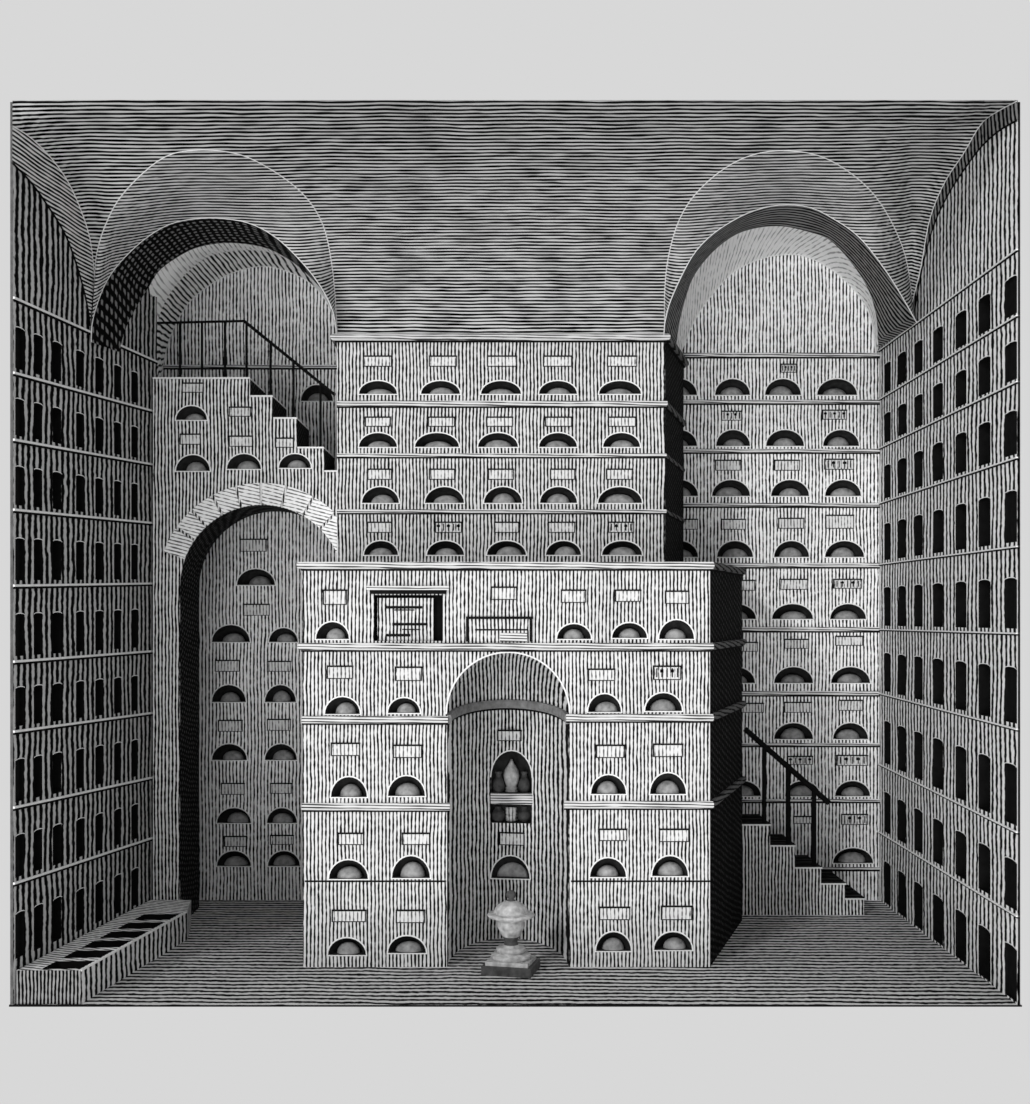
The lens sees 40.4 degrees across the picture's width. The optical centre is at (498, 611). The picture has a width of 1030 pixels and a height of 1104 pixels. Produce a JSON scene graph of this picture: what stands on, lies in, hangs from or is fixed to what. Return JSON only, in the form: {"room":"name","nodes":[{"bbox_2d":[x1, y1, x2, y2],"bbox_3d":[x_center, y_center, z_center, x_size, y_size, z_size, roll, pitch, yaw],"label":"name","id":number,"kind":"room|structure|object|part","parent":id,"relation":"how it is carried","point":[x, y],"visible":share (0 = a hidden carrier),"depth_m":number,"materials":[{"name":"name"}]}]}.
{"room":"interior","nodes":[
{"label":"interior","id":0,"kind":"room"},
{"bbox_2d":[10,102,157,1004],"bbox_3d":[-3.150,-0.441,9.517,1.127,5.598,2.238,0,0,0],"label":"wall","id":1,"kind":"structure","parent":0,"point":[81,410],"depth_m":9.17,"materials":[{"name":"stone"}]},
{"bbox_2d":[12,100,1017,376],"bbox_3d":[0.099,-2.468,9.907,6.037,1.356,3.095,0,0,0],"label":"ceiling","id":2,"kind":"structure","parent":0,"point":[404,216],"depth_m":9.57,"materials":[{"name":"paint"}]},
{"bbox_2d":[9,900,1021,1006],"bbox_3d":[0.069,2.363,9.971,6.138,0.011,3.142,0,0,0],"label":"floor","id":3,"kind":"structure","parent":0,"point":[235,953],"depth_m":9.06,"materials":[{"name":"grey stone"}]},
{"bbox_2d":[16,900,190,1003],"bbox_3d":[-2.543,2.255,9.437,0.420,0.206,2.122,0,0,8],"label":"stone bench","id":4,"kind":"object","parent":3,"relation":"on","point":[77,971],"visible":1,"depth_m":8.97,"materials":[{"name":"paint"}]},
{"bbox_2d":[153,377,336,914],"bbox_3d":[-1.898,0.299,10.829,1.394,4.118,0.686,0,0,0],"label":"staircase","id":5,"kind":"structure","parent":3,"relation":"on","point":[226,451],"depth_m":10.50,"materials":[{"name":"stone"}]},
{"bbox_3d":[-2.293,-1.469,10.566,0.154,0.055,0.106,0,0,0],"label":"sunken urn lid","id":6,"kind":"part","parent":5,"relation":"part of","materials":[{"name":"stone"}]},
{"bbox_3d":[-2.284,-1.096,10.573,0.158,0.076,0.116,0,0,0],"label":"sunken urn lid","id":7,"kind":"part","parent":5,"relation":"part of","materials":[{"name":"stone"}]},
{"bbox_2d":[157,320,335,446],"bbox_3d":[-1.906,-1.721,10.567,1.351,0.971,0.023,0,0,0],"label":"stair railing","id":8,"kind":"object","parent":5,"relation":"on","point":[247,324],"visible":1,"depth_m":10.56,"materials":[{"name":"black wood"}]},
{"bbox_3d":[-2.253,-2.189,10.567,0.657,0.034,0.019,0,0,0],"label":"rail","id":9,"kind":"part","parent":8,"relation":"part of","materials":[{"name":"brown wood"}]},
{"bbox_3d":[-1.581,-1.917,10.567,0.701,0.576,0.023,0,0,0],"label":"sloping rail","id":10,"kind":"part","parent":8,"relation":"part of","materials":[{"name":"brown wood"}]},
{"bbox_3d":[-1.895,-1.108,10.573,0.169,0.068,0.116,0,0,0],"label":"sunken urn lid","id":11,"kind":"part","parent":5,"relation":"part of","materials":[{"name":"stone"}]},
{"bbox_3d":[-1.524,-1.114,10.569,0.151,0.066,0.109,0,0,0],"label":"sunken urn lid","id":12,"kind":"part","parent":5,"relation":"part of","materials":[{"name":"stone"}]},
{"bbox_2d":[481,890,539,977],"bbox_3d":[0.079,2.092,9.190,0.328,0.532,0.315,0,0,14],"label":"urn","id":13,"kind":"object","parent":3,"relation":"on","point":[510,958],"visible":1,"depth_m":9.10,"materials":[{"name":"stone"}]},
{"bbox_3d":[0.079,2.155,9.190,0.118,0.052,0.118,0,0,0],"label":"stem","id":14,"kind":"part","parent":13,"relation":"part of","materials":[{"name":"grey stone"}]},
{"bbox_3d":[0.079,1.937,9.190,0.236,0.087,0.236,0,0,0],"label":"lid","id":15,"kind":"part","parent":13,"relation":"part of","materials":[{"name":"stone"}]},
{"bbox_3d":[0.079,1.862,9.190,0.066,0.072,0.066,0,0,0],"label":"knob","id":16,"kind":"part","parent":13,"relation":"part of","materials":[{"name":"grey stone"}]},
{"bbox_2d":[497,921,524,937],"bbox_3d":[0.079,2.069,9.190,0.210,0.131,0.210,0,0,0],"label":"bowl","id":17,"kind":"object","parent":13,"relation":"on","point":[507,929],"depth_m":9.12,"materials":[{"name":"stone"}]},
{"bbox_2d":[297,562,745,966],"bbox_3d":[0.275,1.013,10.344,3.229,2.690,2.160,0,0,0],"label":"pier","id":18,"kind":"object","parent":3,"relation":"on","point":[616,687],"visible":1,"depth_m":9.30,"materials":[{"name":"stone"}]},
{"bbox_3d":[-1.089,0.144,9.361,0.134,0.069,0.100,0,0,0],"label":"sunken urn lid","id":19,"kind":"part","parent":18,"relation":"part of","materials":[{"name":"stone"}]},
{"bbox_3d":[-1.022,0.640,9.365,0.143,0.074,0.106,0,0,0],"label":"sunken urn lid","id":20,"kind":"part","parent":18,"relation":"part of","materials":[{"name":"stone"}]},
{"bbox_3d":[-1.008,2.242,9.371,0.155,0.070,0.115,0,0,0],"label":"sunken urn lid","id":21,"kind":"part","parent":18,"relation":"part of","materials":[{"name":"stone"}]},
{"bbox_3d":[-1.001,1.737,9.373,0.171,0.070,0.118,0,0,0],"label":"sunken urn lid","id":22,"kind":"part","parent":18,"relation":"part of","materials":[{"name":"stone"}]},
{"bbox_3d":[-0.991,1.189,9.367,0.146,0.078,0.109,0,0,0],"label":"sunken urn lid","id":23,"kind":"part","parent":18,"relation":"part of","materials":[{"name":"stone"}]},
{"bbox_3d":[-0.624,0.050,9.345,0.372,0.286,0.045,0,0,0],"label":"inscribed panel","id":24,"kind":"part","parent":18,"relation":"part of","materials":[{"name":"stone"}]},
{"bbox_3d":[-0.619,0.640,9.360,0.128,0.060,0.097,0,0,0],"label":"sunken urn lid","id":25,"kind":"part","parent":18,"relation":"part of","materials":[{"name":"stone"}]},
{"bbox_3d":[-0.611,1.182,9.369,0.172,0.079,0.112,0,0,0],"label":"sunken urn lid","id":26,"kind":"part","parent":18,"relation":"part of","materials":[{"name":"stone"}]},
{"bbox_3d":[-0.604,-0.146,9.286,0.545,0.053,0.045,0,0,0],"label":"recess cornice","id":27,"kind":"part","parent":18,"relation":"part of","materials":[{"name":"stone"}]},
{"bbox_3d":[-0.601,2.233,9.371,0.187,0.061,0.115,0,0,0],"label":"sunken urn lid","id":28,"kind":"part","parent":18,"relation":"part of","materials":[{"name":"stone"}]},
{"bbox_3d":[-0.577,1.718,9.371,0.169,0.095,0.115,0,0,0],"label":"sunken urn lid","id":29,"kind":"part","parent":18,"relation":"part of","materials":[{"name":"stone"}]},
{"bbox_2d":[491,806,504,821],"bbox_3d":[-0.007,1.463,10.152,0.101,0.108,0.101,0,0,0],"label":"urn","id":30,"kind":"object","parent":18,"relation":"in","point":[497,814],"visible":1,"depth_m":10.12,"materials":[{"name":"grey ceramic"}]},
{"bbox_2d":[492,771,504,792],"bbox_3d":[-0.004,1.232,10.152,0.090,0.152,0.090,0,0,0],"label":"urn","id":31,"kind":"object","parent":18,"relation":"on","point":[498,785],"visible":1,"depth_m":10.13,"materials":[{"name":"grey ceramic"}]},
{"bbox_3d":[0.003,0.113,9.295,0.445,0.166,0.028,0,0,0],"label":"relief panel","id":32,"kind":"part","parent":18,"relation":"part of","materials":[{"name":"stone"}]},
{"bbox_3d":[0.060,0.689,9.715,0.830,0.111,0.834,0,0,0],"label":"curved cornice","id":33,"kind":"part","parent":18,"relation":"part of","materials":[{"name":"stone"}]},
{"bbox_2d":[330,334,688,561],"bbox_3d":[0.153,-1.188,10.869,2.792,1.726,1.131,0,0,0],"label":"pier","id":34,"kind":"object","parent":18,"relation":"on","point":[451,447],"visible":1,"depth_m":10.35,"materials":[{"name":"stone"}]},
{"bbox_3d":[-0.890,-1.247,10.429,0.182,0.052,0.128,0,0,0],"label":"sunken urn lid","id":35,"kind":"part","parent":34,"relation":"part of","materials":[{"name":"stone"}]},
{"bbox_3d":[-0.888,-1.637,10.429,0.206,0.048,0.128,0,0,0],"label":"sunken urn lid","id":36,"kind":"part","parent":34,"relation":"part of","materials":[{"name":"ceramic"}]},
{"bbox_3d":[-0.877,-0.450,10.421,0.179,0.055,0.114,0,0,0],"label":"sunken urn lid","id":37,"kind":"part","parent":34,"relation":"part of","materials":[{"name":"stone"}]},
{"bbox_3d":[-0.866,-0.840,10.427,0.178,0.067,0.125,0,0,0],"label":"sunken urn lid","id":38,"kind":"part","parent":34,"relation":"part of","materials":[{"name":"stone"}]},
{"bbox_3d":[-0.455,-1.247,10.442,0.217,0.052,0.148,0,0,0],"label":"sunken urn lid","id":39,"kind":"part","parent":34,"relation":"part of","materials":[{"name":"stone"}]},
{"bbox_3d":[-0.425,-1.642,10.431,0.196,0.060,0.131,0,0,0],"label":"sunken urn lid","id":40,"kind":"part","parent":34,"relation":"part of","materials":[{"name":"ceramic"}]},
{"bbox_3d":[-0.392,-0.449,10.427,0.171,0.053,0.125,0,0,0],"label":"sunken urn lid","id":41,"kind":"part","parent":34,"relation":"part of","materials":[{"name":"stone"}]},
{"bbox_3d":[-0.391,-0.838,10.431,0.202,0.063,0.131,0,0,0],"label":"sunken urn lid","id":42,"kind":"part","parent":34,"relation":"part of","materials":[{"name":"stone"}]},
{"bbox_3d":[-0.007,-1.252,10.433,0.214,0.062,0.135,0,0,0],"label":"sunken urn lid","id":43,"kind":"part","parent":34,"relation":"part of","materials":[{"name":"stone"}]},
{"bbox_3d":[0.013,-1.637,10.433,0.210,0.049,0.135,0,0,0],"label":"sunken urn lid","id":44,"kind":"part","parent":34,"relation":"part of","materials":[{"name":"ceramic"}]},
{"bbox_3d":[0.034,-0.846,10.429,0.174,0.078,0.128,0,0,0],"label":"sunken urn lid","id":45,"kind":"part","parent":34,"relation":"part of","materials":[{"name":"stone"}]},
{"bbox_3d":[0.075,-0.456,10.431,0.199,0.066,0.131,0,0,0],"label":"sunken urn lid","id":46,"kind":"part","parent":34,"relation":"part of","materials":[{"name":"stone"}]},
{"bbox_3d":[0.431,-1.248,10.429,0.187,0.054,0.128,0,0,0],"label":"sunken urn lid","id":47,"kind":"part","parent":34,"relation":"part of","materials":[{"name":"stone"}]},
{"bbox_3d":[0.440,-0.844,10.427,0.178,0.074,0.125,0,0,0],"label":"sunken urn lid","id":48,"kind":"part","parent":34,"relation":"part of","materials":[{"name":"stone"}]},
{"bbox_3d":[0.444,-1.641,10.429,0.188,0.057,0.128,0,0,0],"label":"sunken urn lid","id":49,"kind":"part","parent":34,"relation":"part of","materials":[{"name":"ceramic"}]},
{"bbox_3d":[0.495,-0.456,10.423,0.169,0.066,0.118,0,0,0],"label":"sunken urn lid","id":50,"kind":"part","parent":34,"relation":"part of","materials":[{"name":"stone"}]},
{"bbox_3d":[0.895,-0.844,10.442,0.238,0.074,0.148,0,0,0],"label":"sunken urn lid","id":51,"kind":"part","parent":34,"relation":"part of","materials":[{"name":"stone"}]},
{"bbox_3d":[0.895,-1.638,10.438,0.216,0.051,0.142,0,0,0],"label":"sunken urn lid","id":52,"kind":"part","parent":34,"relation":"part of","materials":[{"name":"ceramic"}]},
{"bbox_3d":[0.917,-1.250,10.427,0.185,0.059,0.125,0,0,0],"label":"sunken urn lid","id":53,"kind":"part","parent":34,"relation":"part of","materials":[{"name":"stone"}]},
{"bbox_3d":[0.919,-0.454,10.433,0.207,0.063,0.135,0,0,0],"label":"sunken urn lid","id":54,"kind":"part","parent":34,"relation":"part of","materials":[{"name":"stone"}]},
{"bbox_2d":[505,807,516,821],"bbox_3d":[0.090,1.467,10.172,0.094,0.101,0.094,0,0,0],"label":"urn","id":55,"kind":"object","parent":18,"relation":"in","point":[511,816],"visible":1,"depth_m":10.14,"materials":[{"name":"stone"}]},
{"bbox_2d":[504,759,518,792],"bbox_3d":[0.090,1.188,10.172,0.116,0.239,0.116,0,0,0],"label":"urn","id":56,"kind":"object","parent":18,"relation":"on","point":[511,773],"visible":1,"depth_m":10.13,"materials":[{"name":"stone"}]},
{"bbox_2d":[491,792,531,804],"bbox_3d":[0.093,1.345,10.103,0.456,0.072,0.101,0,0,8],"label":"shelf","id":57,"kind":"object","parent":18,"relation":"attached to","point":[503,798],"depth_m":10.06,"materials":[{"name":"stone"}]},
{"bbox_3d":[0.101,1.865,10.152,0.227,0.100,0.061,0,0,10],"label":"sunken urn lid","id":58,"kind":"part","parent":18,"relation":"part of","materials":[{"name":"stone"}]},
{"bbox_2d":[518,771,530,792],"bbox_3d":[0.184,1.232,10.152,0.090,0.152,0.090,0,0,0],"label":"urn","id":59,"kind":"object","parent":18,"relation":"on","point":[524,785],"visible":1,"depth_m":10.13,"materials":[{"name":"grey ceramic"}]},
{"bbox_2d":[518,806,530,821],"bbox_3d":[0.184,1.463,10.152,0.101,0.108,0.101,0,0,0],"label":"urn","id":60,"kind":"object","parent":18,"relation":"in","point":[524,815],"visible":1,"depth_m":10.12,"materials":[{"name":"grey ceramic"}]},
{"bbox_3d":[0.498,0.146,9.363,0.140,0.065,0.103,0,0,0],"label":"sunken urn lid","id":61,"kind":"part","parent":18,"relation":"part of","materials":[{"name":"stone"}]},
{"bbox_3d":[0.718,0.631,9.361,0.156,0.064,0.100,0,0,0],"label":"sunken urn lid","id":62,"kind":"part","parent":18,"relation":"part of","materials":[{"name":"stone"}]},
{"bbox_3d":[0.723,1.168,9.365,0.145,0.079,0.106,0,0,0],"label":"sunken urn lid","id":63,"kind":"part","parent":18,"relation":"part of","materials":[{"name":"stone"}]},
{"bbox_3d":[0.725,1.726,9.367,0.146,0.066,0.109,0,0,0],"label":"sunken urn lid","id":64,"kind":"part","parent":18,"relation":"part of","materials":[{"name":"stone"}]},
{"bbox_3d":[0.763,2.214,9.365,0.149,0.072,0.106,0,0,0],"label":"sunken urn lid","id":65,"kind":"part","parent":18,"relation":"part of","materials":[{"name":"stone"}]},
{"bbox_3d":[0.871,0.140,9.365,0.145,0.063,0.106,0,0,0],"label":"sunken urn lid","id":66,"kind":"part","parent":18,"relation":"part of","materials":[{"name":"stone"}]},
{"bbox_3d":[1.096,0.620,9.369,0.178,0.073,0.112,0,0,0],"label":"sunken urn lid","id":67,"kind":"part","parent":18,"relation":"part of","materials":[{"name":"stone"}]},
{"bbox_3d":[1.128,1.168,9.367,0.159,0.080,0.109,0,0,0],"label":"sunken urn lid","id":68,"kind":"part","parent":18,"relation":"part of","materials":[{"name":"stone"}]},
{"bbox_3d":[1.147,1.712,9.367,0.174,0.082,0.109,0,0,0],"label":"sunken urn lid","id":69,"kind":"part","parent":18,"relation":"part of","materials":[{"name":"stone"}]},
{"bbox_3d":[1.174,2.211,9.371,0.153,0.066,0.115,0,0,0],"label":"sunken urn lid","id":70,"kind":"part","parent":18,"relation":"part of","materials":[{"name":"stone"}]},
{"bbox_3d":[1.178,0.145,9.365,0.146,0.066,0.106,0,0,0],"label":"sunken urn lid","id":71,"kind":"part","parent":18,"relation":"part of","materials":[{"name":"stone"}]},
{"bbox_2d":[742,814,864,914],"bbox_3d":[2.361,2.004,11.159,0.978,0.708,0.546,0,0,0],"label":"stone staircase","id":72,"kind":"structure","parent":3,"relation":"on","point":[776,880],"depth_m":10.90,"materials":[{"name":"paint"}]},
{"bbox_2d":[743,727,830,865],"bbox_3d":[2.250,1.441,10.937,0.685,1.086,0.041,0,0,0],"label":"stair railing","id":73,"kind":"object","parent":72,"relation":"on","point":[765,748],"visible":1,"depth_m":10.92,"materials":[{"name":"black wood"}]},
{"bbox_3d":[2.070,1.356,10.937,0.032,0.587,0.030,0,0,0],"label":"post","id":74,"kind":"part","parent":73,"relation":"part of","materials":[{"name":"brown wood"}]},
{"bbox_3d":[2.250,1.203,10.937,0.685,0.610,0.041,0,0,0],"label":"handrail","id":75,"kind":"part","parent":73,"relation":"part of","materials":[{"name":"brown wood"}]},
{"bbox_3d":[2.258,1.516,10.937,0.037,0.594,0.035,0,0,0],"label":"post","id":76,"kind":"part","parent":73,"relation":"part of","materials":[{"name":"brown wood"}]},
{"bbox_3d":[2.461,1.695,10.937,0.037,0.578,0.035,0,0,0],"label":"post","id":77,"kind":"part","parent":73,"relation":"part of","materials":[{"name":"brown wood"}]},
{"bbox_2d":[162,250,879,899],"bbox_3d":[0.075,-0.432,11.542,6.150,5.580,0.200,0,0,0],"label":"wall","id":78,"kind":"structure","parent":0,"point":[781,403],"depth_m":11.46,"materials":[{"name":"stone"}]},
{"bbox_3d":[-2.212,0.698,11.537,0.167,0.076,0.127,0,0,0],"label":"sunken urn lid","id":79,"kind":"part","parent":78,"relation":"part of","materials":[{"name":"stone"}]},
{"bbox_3d":[-2.189,1.176,11.540,0.177,0.068,0.130,0,0,0],"label":"sunken urn lid","id":80,"kind":"part","parent":78,"relation":"part of","materials":[{"name":"stone"}]},
{"bbox_3d":[-2.188,0.209,11.546,0.190,0.070,0.142,0,0,0],"label":"sunken urn lid","id":81,"kind":"part","parent":78,"relation":"part of","materials":[{"name":"stone"}]},
{"bbox_3d":[-2.167,2.044,11.537,0.196,0.067,0.127,0,0,0],"label":"sunken urn lid","id":82,"kind":"part","parent":78,"relation":"part of","materials":[{"name":"stone"}]},
{"bbox_3d":[-2.149,1.687,11.537,0.181,0.078,0.127,0,0,0],"label":"sunken urn lid","id":83,"kind":"part","parent":78,"relation":"part of","materials":[{"name":"stone"}]},
{"bbox_3d":[-1.970,-0.260,11.546,0.188,0.075,0.142,0,0,0],"label":"sunken urn lid","id":84,"kind":"part","parent":78,"relation":"part of","materials":[{"name":"stone"}]},
{"bbox_3d":[-1.788,0.691,11.530,0.154,0.089,0.116,0,0,0],"label":"sunken urn lid","id":85,"kind":"part","parent":78,"relation":"part of","materials":[{"name":"stone"}]},
{"bbox_3d":[-1.779,1.690,11.528,0.174,0.072,0.112,0,0,0],"label":"sunken urn lid","id":86,"kind":"part","parent":78,"relation":"part of","materials":[{"name":"stone"}]},
{"bbox_3d":[-1.773,1.173,11.533,0.182,0.075,0.119,0,0,0],"label":"sunken urn lid","id":87,"kind":"part","parent":78,"relation":"part of","materials":[{"name":"stone"}]},
{"bbox_3d":[-1.766,2.039,11.533,0.186,0.078,0.119,0,0,0],"label":"sunken urn lid","id":88,"kind":"part","parent":78,"relation":"part of","materials":[{"name":"stone"}]},
{"bbox_3d":[-1.751,0.211,11.525,0.158,0.068,0.108,0,0,0],"label":"sunken urn lid","id":89,"kind":"part","parent":78,"relation":"part of","materials":[{"name":"stone"}]},
{"bbox_3d":[-1.490,-1.765,11.533,0.176,0.075,0.119,0,0,0],"label":"sunken urn lid","id":90,"kind":"part","parent":78,"relation":"part of","materials":[{"name":"ceramic"}]},
{"bbox_3d":[1.473,-1.820,11.540,0.200,0.086,0.130,0,0,0],"label":"sunken urn lid","id":91,"kind":"part","parent":78,"relation":"part of","materials":[{"name":"ceramic"}]},
{"bbox_3d":[1.492,-0.991,11.542,0.186,0.081,0.134,0,0,0],"label":"sunken urn lid","id":92,"kind":"part","parent":78,"relation":"part of","materials":[{"name":"stone"}]},
{"bbox_3d":[1.499,-0.484,11.542,0.195,0.066,0.134,0,0,0],"label":"sunken urn lid","id":93,"kind":"part","parent":78,"relation":"part of","materials":[{"name":"stone"}]},
{"bbox_3d":[1.893,-0.990,11.546,0.223,0.080,0.142,0,0,0],"label":"sunken urn lid","id":94,"kind":"part","parent":78,"relation":"part of","materials":[{"name":"stone"}]},
{"bbox_3d":[1.918,-1.815,11.540,0.198,0.077,0.130,0,0,0],"label":"sunken urn lid","id":95,"kind":"part","parent":78,"relation":"part of","materials":[{"name":"ceramic"}]},
{"bbox_3d":[1.935,-1.393,11.537,0.180,0.066,0.127,0,0,0],"label":"sunken urn lid","id":96,"kind":"part","parent":78,"relation":"part of","materials":[{"name":"stone"}]},
{"bbox_3d":[1.945,-0.487,11.542,0.212,0.073,0.134,0,0,0],"label":"sunken urn lid","id":97,"kind":"part","parent":78,"relation":"part of","materials":[{"name":"stone"}]},
{"bbox_3d":[1.934,0.019,11.551,0.242,0.075,0.149,0,0,0],"label":"sunken urn lid","id":98,"kind":"part","parent":78,"relation":"part of","materials":[{"name":"stone"}]},
{"bbox_3d":[2.002,1.466,11.542,0.199,0.078,0.134,0,0,0],"label":"sunken urn lid","id":99,"kind":"part","parent":78,"relation":"part of","materials":[{"name":"stone"}]},
{"bbox_3d":[2.323,-1.820,11.542,0.199,0.086,0.134,0,0,0],"label":"sunken urn lid","id":100,"kind":"part","parent":78,"relation":"part of","materials":[{"name":"ceramic"}]},
{"bbox_3d":[2.352,-1.398,11.546,0.193,0.076,0.142,0,0,0],"label":"sunken urn lid","id":101,"kind":"part","parent":78,"relation":"part of","materials":[{"name":"stone"}]},
{"bbox_3d":[2.400,-0.986,11.546,0.188,0.070,0.142,0,0,0],"label":"sunken urn lid","id":102,"kind":"part","parent":78,"relation":"part of","materials":[{"name":"stone"}]},
{"bbox_3d":[2.403,-0.492,11.540,0.197,0.081,0.130,0,0,0],"label":"sunken urn lid","id":103,"kind":"part","parent":78,"relation":"part of","materials":[{"name":"stone"}]},
{"bbox_3d":[2.421,0.996,11.549,0.202,0.085,0.146,0,0,0],"label":"sunken urn lid","id":104,"kind":"part","parent":78,"relation":"part of","materials":[{"name":"stone"}]},
{"bbox_3d":[2.421,0.547,11.549,0.197,0.066,0.146,0,0,0],"label":"sunken urn lid","id":105,"kind":"part","parent":78,"relation":"part of","materials":[{"name":"stone"}]},
{"bbox_3d":[2.428,0.025,11.554,0.223,0.062,0.153,0,0,0],"label":"sunken urn lid","id":106,"kind":"part","parent":78,"relation":"part of","materials":[{"name":"stone"}]},
{"bbox_3d":[2.496,1.466,11.540,0.210,0.078,0.130,0,0,0],"label":"sunken urn lid","id":107,"kind":"part","parent":78,"relation":"part of","materials":[{"name":"stone"}]},
{"bbox_3d":[2.764,-1.811,11.551,0.202,0.068,0.149,0,0,0],"label":"sunken urn lid","id":108,"kind":"part","parent":78,"relation":"part of","materials":[{"name":"ceramic"}]},
{"bbox_3d":[2.794,-1.401,11.542,0.185,0.084,0.134,0,0,0],"label":"sunken urn lid","id":109,"kind":"part","parent":78,"relation":"part of","materials":[{"name":"stone"}]},
{"bbox_3d":[2.833,-0.492,11.549,0.199,0.082,0.146,0,0,0],"label":"sunken urn lid","id":110,"kind":"part","parent":78,"relation":"part of","materials":[{"name":"stone"}]},
{"bbox_3d":[2.835,-0.987,11.542,0.216,0.072,0.134,0,0,0],"label":"sunken urn lid","id":111,"kind":"part","parent":78,"relation":"part of","materials":[{"name":"stone"}]},
{"bbox_3d":[2.859,0.023,11.542,0.210,0.067,0.134,0,0,0],"label":"sunken urn lid","id":112,"kind":"part","parent":78,"relation":"part of","materials":[{"name":"stone"}]},
{"bbox_3d":[2.873,1.002,11.540,0.198,0.072,0.130,0,0,0],"label":"sunken urn lid","id":113,"kind":"part","parent":78,"relation":"part of","materials":[{"name":"stone"}]},
{"bbox_3d":[2.891,0.545,11.549,0.206,0.071,0.146,0,0,0],"label":"sunken urn lid","id":114,"kind":"part","parent":78,"relation":"part of","materials":[{"name":"stone"}]},
{"bbox_3d":[2.911,2.015,11.551,0.232,0.076,0.149,0,0,0],"label":"sunken urn lid","id":115,"kind":"part","parent":78,"relation":"part of","materials":[{"name":"stone"}]},
{"bbox_3d":[2.914,1.473,11.540,0.187,0.064,0.130,0,0,0],"label":"sunken urn lid","id":116,"kind":"part","parent":78,"relation":"part of","materials":[{"name":"stone"}]},
{"bbox_2d":[878,102,1019,1004],"bbox_3d":[3.683,-0.441,9.929,1.166,5.598,3.058,0,0,0],"label":"wall","id":117,"kind":"structure","parent":0,"point":[949,763],"depth_m":9.55,"materials":[{"name":"stone"}]}
]}

